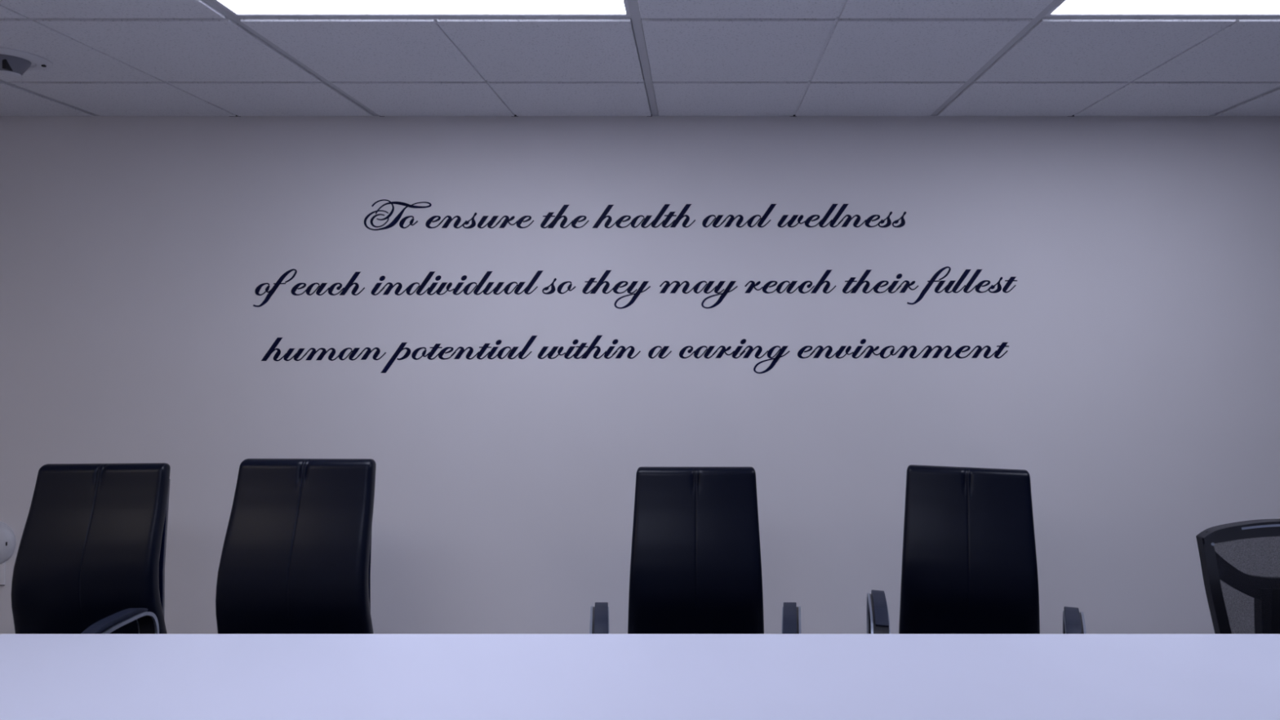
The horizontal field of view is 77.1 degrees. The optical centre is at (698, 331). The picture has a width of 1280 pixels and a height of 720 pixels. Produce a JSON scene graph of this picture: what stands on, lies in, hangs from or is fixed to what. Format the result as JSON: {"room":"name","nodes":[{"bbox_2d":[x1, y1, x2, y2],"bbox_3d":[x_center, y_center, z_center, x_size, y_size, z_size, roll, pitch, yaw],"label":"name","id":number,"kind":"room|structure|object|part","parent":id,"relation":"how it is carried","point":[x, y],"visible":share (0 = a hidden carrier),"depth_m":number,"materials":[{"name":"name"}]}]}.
{"room":"conference room","nodes":[
{"label":"conference room","id":0,"kind":"room"},
{"bbox_2d":[0,113,1279,634],"bbox_3d":[-0.325,0.140,3.580,8.750,2.700,0.100,0,0,0],"label":"wall","id":1,"kind":"structure","parent":0,"point":[1135,387],"depth_m":3.53,"materials":[{"name":"paint"}]},
{"bbox_2d":[0,561,5,586],"bbox_3d":[-3.090,1.058,3.526,0.072,0.118,0.008,0,0,0],"label":"wall outlet","id":2,"kind":"object","parent":1,"relation":"attached to","point":[2,566],"visible":1,"depth_m":3.52,"materials":[{"name":"plastic"}]},
{"bbox_2d":[0,521,15,564],"bbox_3d":[-3.107,0.927,3.507,0.200,0.200,0.046,0,0,0],"label":"wall device","id":3,"kind":"object","parent":1,"relation":"attached to","point":[7,539],"visible":1,"depth_m":3.51,"materials":[{"name":"white plastic"}]},
{"bbox_2d":[253,268,297,306],"bbox_3d":[-1.866,-0.194,3.529,0.194,0.168,0.001,0,0,0],"label":"wall lettering","id":4,"kind":"object","parent":1,"relation":"attached to","point":[282,277],"depth_m":3.53,"materials":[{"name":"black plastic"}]},
{"bbox_2d":[261,337,386,361],"bbox_3d":[-1.652,0.076,3.529,0.552,0.105,0.001,0,0,0],"label":"wall lettering","id":5,"kind":"object","parent":1,"relation":"attached to","point":[353,353],"depth_m":3.53,"materials":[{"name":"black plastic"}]},
{"bbox_2d":[290,271,364,295],"bbox_3d":[-1.632,-0.213,3.529,0.326,0.105,0.001,0,0,0],"label":"wall lettering","id":6,"kind":"object","parent":1,"relation":"attached to","point":[350,283],"depth_m":3.53,"materials":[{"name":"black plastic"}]},
{"bbox_2d":[364,199,431,230],"bbox_3d":[-1.325,-0.516,3.529,0.298,0.137,0.002,0,0,0],"label":"wall lettering","id":7,"kind":"object","parent":1,"relation":"attached to","point":[397,217],"depth_m":3.53,"materials":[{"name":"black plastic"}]},
{"bbox_2d":[370,271,542,295],"bbox_3d":[-1.062,-0.216,3.529,0.761,0.109,0.001,0,0,0],"label":"wall lettering","id":8,"kind":"object","parent":1,"relation":"attached to","point":[407,290],"depth_m":3.53,"materials":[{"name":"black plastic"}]},
{"bbox_2d":[380,335,537,373],"bbox_3d":[-1.054,0.098,3.529,0.693,0.165,0.001,0,0,0],"label":"wall lettering","id":9,"kind":"object","parent":1,"relation":"attached to","point":[478,354],"depth_m":3.53,"materials":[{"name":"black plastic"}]},
{"bbox_2d":[425,212,533,228],"bbox_3d":[-0.963,-0.491,3.529,0.479,0.072,0.001,0,0,0],"label":"wall lettering","id":10,"kind":"object","parent":1,"relation":"attached to","point":[484,218],"depth_m":3.53,"materials":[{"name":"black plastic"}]},
{"bbox_2d":[542,278,576,294],"bbox_3d":[-0.614,-0.202,3.529,0.149,0.072,0.001,0,0,0],"label":"wall lettering","id":11,"kind":"object","parent":1,"relation":"attached to","point":[560,286],"depth_m":3.53,"materials":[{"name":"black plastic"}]},
{"bbox_2d":[540,204,589,228],"bbox_3d":[-0.589,-0.509,3.529,0.215,0.105,0.001,0,0,0],"label":"wall lettering","id":12,"kind":"object","parent":1,"relation":"attached to","point":[559,215],"depth_m":3.53,"materials":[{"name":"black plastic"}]},
{"bbox_2d":[537,335,640,359],"bbox_3d":[-0.481,0.067,3.529,0.455,0.105,0.001,0,0,0],"label":"wall lettering","id":13,"kind":"object","parent":1,"relation":"attached to","point":[597,338],"depth_m":3.53,"materials":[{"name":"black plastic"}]},
{"bbox_2d":[582,270,650,308],"bbox_3d":[-0.361,-0.187,3.529,0.301,0.170,0.001,0,0,0],"label":"wall lettering","id":14,"kind":"object","parent":1,"relation":"attached to","point":[601,282],"depth_m":3.53,"materials":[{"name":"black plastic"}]},
{"bbox_2d":[592,204,695,228],"bbox_3d":[-0.240,-0.510,3.529,0.457,0.108,0.001,0,0,0],"label":"wall lettering","id":15,"kind":"object","parent":1,"relation":"attached to","point":[681,215],"depth_m":3.53,"materials":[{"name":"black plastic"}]},
{"bbox_2d":[93,114,1215,115],"bbox_3d":[-0.325,-0.954,3.521,8.550,0.002,0.018,0,0,0],"label":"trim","id":16,"kind":"structure","parent":1,"relation":"attached to","point":[94,114],"depth_m":3.52,"materials":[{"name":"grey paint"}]},
{"bbox_2d":[648,346,671,358],"bbox_3d":[-0.169,0.090,3.529,0.105,0.057,0.001,0,0,0],"label":"wall lettering","id":17,"kind":"object","parent":1,"relation":"attached to","point":[664,348],"depth_m":3.53,"materials":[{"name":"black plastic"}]},
{"bbox_2d":[659,280,737,308],"bbox_3d":[0.001,-0.164,3.529,0.347,0.123,0.001,0,0,0],"label":"wall lettering","id":18,"kind":"object","parent":1,"relation":"attached to","point":[710,283],"depth_m":3.53,"materials":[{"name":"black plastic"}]},
{"bbox_2d":[679,338,790,373],"bbox_3d":[0.159,0.107,3.529,0.489,0.153,0.001,0,0,0],"label":"wall lettering","id":19,"kind":"object","parent":1,"relation":"attached to","point":[743,341],"depth_m":3.53,"materials":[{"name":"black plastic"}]},
{"bbox_2d":[702,204,776,227],"bbox_3d":[0.181,-0.512,3.529,0.329,0.105,0.001,0,0,0],"label":"wall lettering","id":20,"kind":"object","parent":1,"relation":"attached to","point":[771,206],"depth_m":3.53,"materials":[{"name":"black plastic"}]},
{"bbox_2d":[744,270,836,293],"bbox_3d":[0.405,-0.222,3.529,0.405,0.105,0.001,0,0,0],"label":"wall lettering","id":21,"kind":"object","parent":1,"relation":"attached to","point":[827,273],"depth_m":3.53,"materials":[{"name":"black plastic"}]},
{"bbox_2d":[777,204,906,227],"bbox_3d":[0.633,-0.512,3.529,0.569,0.105,0.001,0,0,0],"label":"wall lettering","id":22,"kind":"object","parent":1,"relation":"attached to","point":[833,206],"depth_m":3.53,"materials":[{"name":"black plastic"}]},
{"bbox_2d":[842,269,918,293],"bbox_3d":[0.803,-0.222,3.529,0.337,0.105,0.001,0,0,0],"label":"wall lettering","id":23,"kind":"object","parent":1,"relation":"attached to","point":[861,281],"depth_m":3.53,"materials":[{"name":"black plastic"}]},
{"bbox_2d":[797,338,1008,358],"bbox_3d":[0.903,0.074,3.529,0.933,0.087,0.001,0,0,0],"label":"wall lettering","id":24,"kind":"object","parent":1,"relation":"attached to","point":[1003,344],"depth_m":3.53,"materials":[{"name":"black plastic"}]},
{"bbox_2d":[906,266,1017,304],"bbox_3d":[1.162,-0.205,3.529,0.486,0.168,0.001,0,0,0],"label":"wall lettering","id":25,"kind":"object","parent":1,"relation":"attached to","point":[977,272],"depth_m":3.53,"materials":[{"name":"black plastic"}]},
{"bbox_2d":[0,0,1279,116],"bbox_3d":[-0.325,-1.117,0.165,8.750,0.346,6.930,0,0,0],"label":"ceiling","id":26,"kind":"structure","parent":0,"point":[792,58],"depth_m":2.77,"materials":[{"name":"grey"}]},
{"bbox_2d":[0,46,53,77],"bbox_3d":[-2.372,-0.913,2.755,0.236,0.064,0.236,0,0,0],"label":"ceiling sensor","id":27,"kind":"object","parent":26,"relation":"attached to","point":[14,63],"visible":1,"depth_m":2.73,"materials":[{"name":"white plastic"}]},
{"bbox_2d":[213,0,630,16],"bbox_3d":[-0.800,-0.993,2.120,1.191,0.080,0.591,0,0,0],"label":"ceiling light","id":28,"kind":"object","parent":26,"relation":"attached to","point":[237,7],"visible":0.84,"depth_m":2.35,"materials":[{"name":"white plastic"}]},
{"bbox_2d":[1044,0,1279,16],"bbox_3d":[1.640,-0.993,2.120,1.191,0.080,0.591,0,0,0],"label":"ceiling light","id":29,"kind":"object","parent":26,"relation":"attached to","point":[1064,7],"visible":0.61,"depth_m":2.37,"materials":[{"name":"white plastic"}]},
{"bbox_3d":[-0.325,1.540,0.165,8.750,0.100,6.930,0,0,0],"label":"floor","id":30,"kind":"structure","parent":0,"visible":0},
{"bbox_2d":[11,462,170,634],"bbox_3d":[-1.907,0.958,2.332,0.642,1.063,0.654,0,0,-3],"label":"office chair","id":31,"kind":"object","parent":30,"relation":"on","point":[91,557],"visible":0.68,"depth_m":2.50,"materials":[{"name":"black leather"}]},
{"bbox_3d":[-1.632,0.954,2.227,0.045,0.290,0.283,0,0,4],"label":"armrest","id":32,"kind":"part","parent":31,"relation":"part of","materials":[{"name":"black plastic"}]},
{"bbox_3d":[-1.606,0.954,2.228,0.039,0.292,0.279,0,0,-3],"label":"edge trim","id":33,"kind":"part","parent":31,"relation":"part of","materials":[{"name":"silver metal"}]},
{"bbox_2d":[215,458,376,634],"bbox_3d":[-1.159,0.933,2.107,0.642,1.114,0.654,0,0,1],"label":"office chair","id":34,"kind":"object","parent":30,"relation":"on","point":[296,553],"visible":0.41,"depth_m":2.28,"materials":[{"name":"black leather"}]},
{"bbox_2d":[0,634,1279,719],"bbox_3d":[-0.025,1.115,1.341,4.650,0.750,1.242,0,0,0],"label":"conference table","id":35,"kind":"object","parent":30,"relation":"on","point":[43,677],"visible":1,"depth_m":1.73,"materials":[{"name":"white laminate"}]},
{"bbox_2d":[589,466,801,634],"bbox_3d":[-0.007,0.969,2.392,0.642,1.042,0.654,0,0,0],"label":"office chair","id":36,"kind":"object","parent":30,"relation":"on","point":[695,563],"visible":0.67,"depth_m":2.56,"materials":[{"name":"black leather"}]},
{"bbox_3d":[-0.304,0.953,2.272,0.008,0.292,0.282,0,0,-7],"label":"edge trim","id":37,"kind":"part","parent":36,"relation":"part of","materials":[{"name":"silver metal"}]},
{"bbox_3d":[-0.278,0.953,2.272,0.045,0.290,0.283,0,0,-7],"label":"armrest","id":38,"kind":"part","parent":36,"relation":"part of","materials":[{"name":"black plastic"}]},
{"bbox_3d":[-0.255,0.953,2.272,0.003,0.291,0.279,0,0,-7],"label":"edge trim","id":39,"kind":"part","parent":36,"relation":"part of","materials":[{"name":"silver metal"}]},
{"bbox_3d":[-0.008,0.770,2.607,0.450,0.645,0.141,0,0,0],"label":"backrest","id":40,"kind":"part","parent":36,"relation":"part of","materials":[{"name":"black leather"}]},
{"bbox_3d":[0.239,0.953,2.272,0.003,0.291,0.279,0,0,7],"label":"edge trim","id":41,"kind":"part","parent":36,"relation":"part of","materials":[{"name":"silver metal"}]},
{"bbox_3d":[0.262,0.953,2.272,0.045,0.290,0.283,0,0,7],"label":"armrest","id":42,"kind":"part","parent":36,"relation":"part of","materials":[{"name":"black plastic"}]},
{"bbox_3d":[0.288,0.953,2.272,0.007,0.292,0.282,0,0,7],"label":"edge trim","id":43,"kind":"part","parent":36,"relation":"part of","materials":[{"name":"silver metal"}]},
{"bbox_2d":[866,464,1086,634],"bbox_3d":[0.838,0.974,2.458,0.642,1.031,0.654,0,0,16],"label":"office chair","id":44,"kind":"object","parent":30,"relation":"on","point":[970,566],"visible":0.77,"depth_m":2.63,"materials":[{"name":"black leather"}]},
{"bbox_3d":[0.520,0.964,2.425,0.007,0.292,0.282,0,0,9],"label":"edge trim","id":45,"kind":"part","parent":44,"relation":"part of","materials":[{"name":"silver metal"}]},
{"bbox_3d":[0.544,0.964,2.418,0.045,0.290,0.283,0,0,9],"label":"armrest","id":46,"kind":"part","parent":44,"relation":"part of","materials":[{"name":"black plastic"}]},
{"bbox_3d":[0.567,0.964,2.411,0.003,0.291,0.279,0,0,9],"label":"edge trim","id":47,"kind":"part","parent":44,"relation":"part of","materials":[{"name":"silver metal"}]},
{"bbox_3d":[0.896,0.781,2.665,0.450,0.645,0.141,0,0,16],"label":"backrest","id":48,"kind":"part","parent":44,"relation":"part of","materials":[{"name":"black leather"}]},
{"bbox_3d":[1.041,0.964,2.275,0.003,0.291,0.279,0,0,23],"label":"edge trim","id":49,"kind":"part","parent":44,"relation":"part of","materials":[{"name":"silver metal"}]},
{"bbox_3d":[1.064,0.964,2.269,0.045,0.290,0.283,0,0,23],"label":"armrest","id":50,"kind":"part","parent":44,"relation":"part of","materials":[{"name":"black plastic"}]},
{"bbox_3d":[1.088,0.964,2.262,0.007,0.292,0.282,0,0,23],"label":"edge trim","id":51,"kind":"part","parent":44,"relation":"part of","materials":[{"name":"silver metal"}]},
{"bbox_2d":[1195,518,1279,634],"bbox_3d":[1.623,1.001,2.005,0.633,0.977,0.605,0,0,0],"label":"mesh chair","id":52,"kind":"object","parent":30,"relation":"on","point":[1240,561],"visible":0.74,"depth_m":2.17,"materials":[{"name":"black plastic"}]},
{"bbox_3d":[1.406,0.767,2.160,0.144,0.452,0.028,0,0,-13],"label":"frame","id":53,"kind":"part","parent":52,"relation":"part of","materials":[{"name":"black plastic"}]},
{"bbox_3d":[1.622,0.539,2.163,0.560,0.052,0.073,0,0,0],"label":"rail","id":54,"kind":"part","parent":52,"relation":"part of","materials":[{"name":"black plastic"}]}
]}

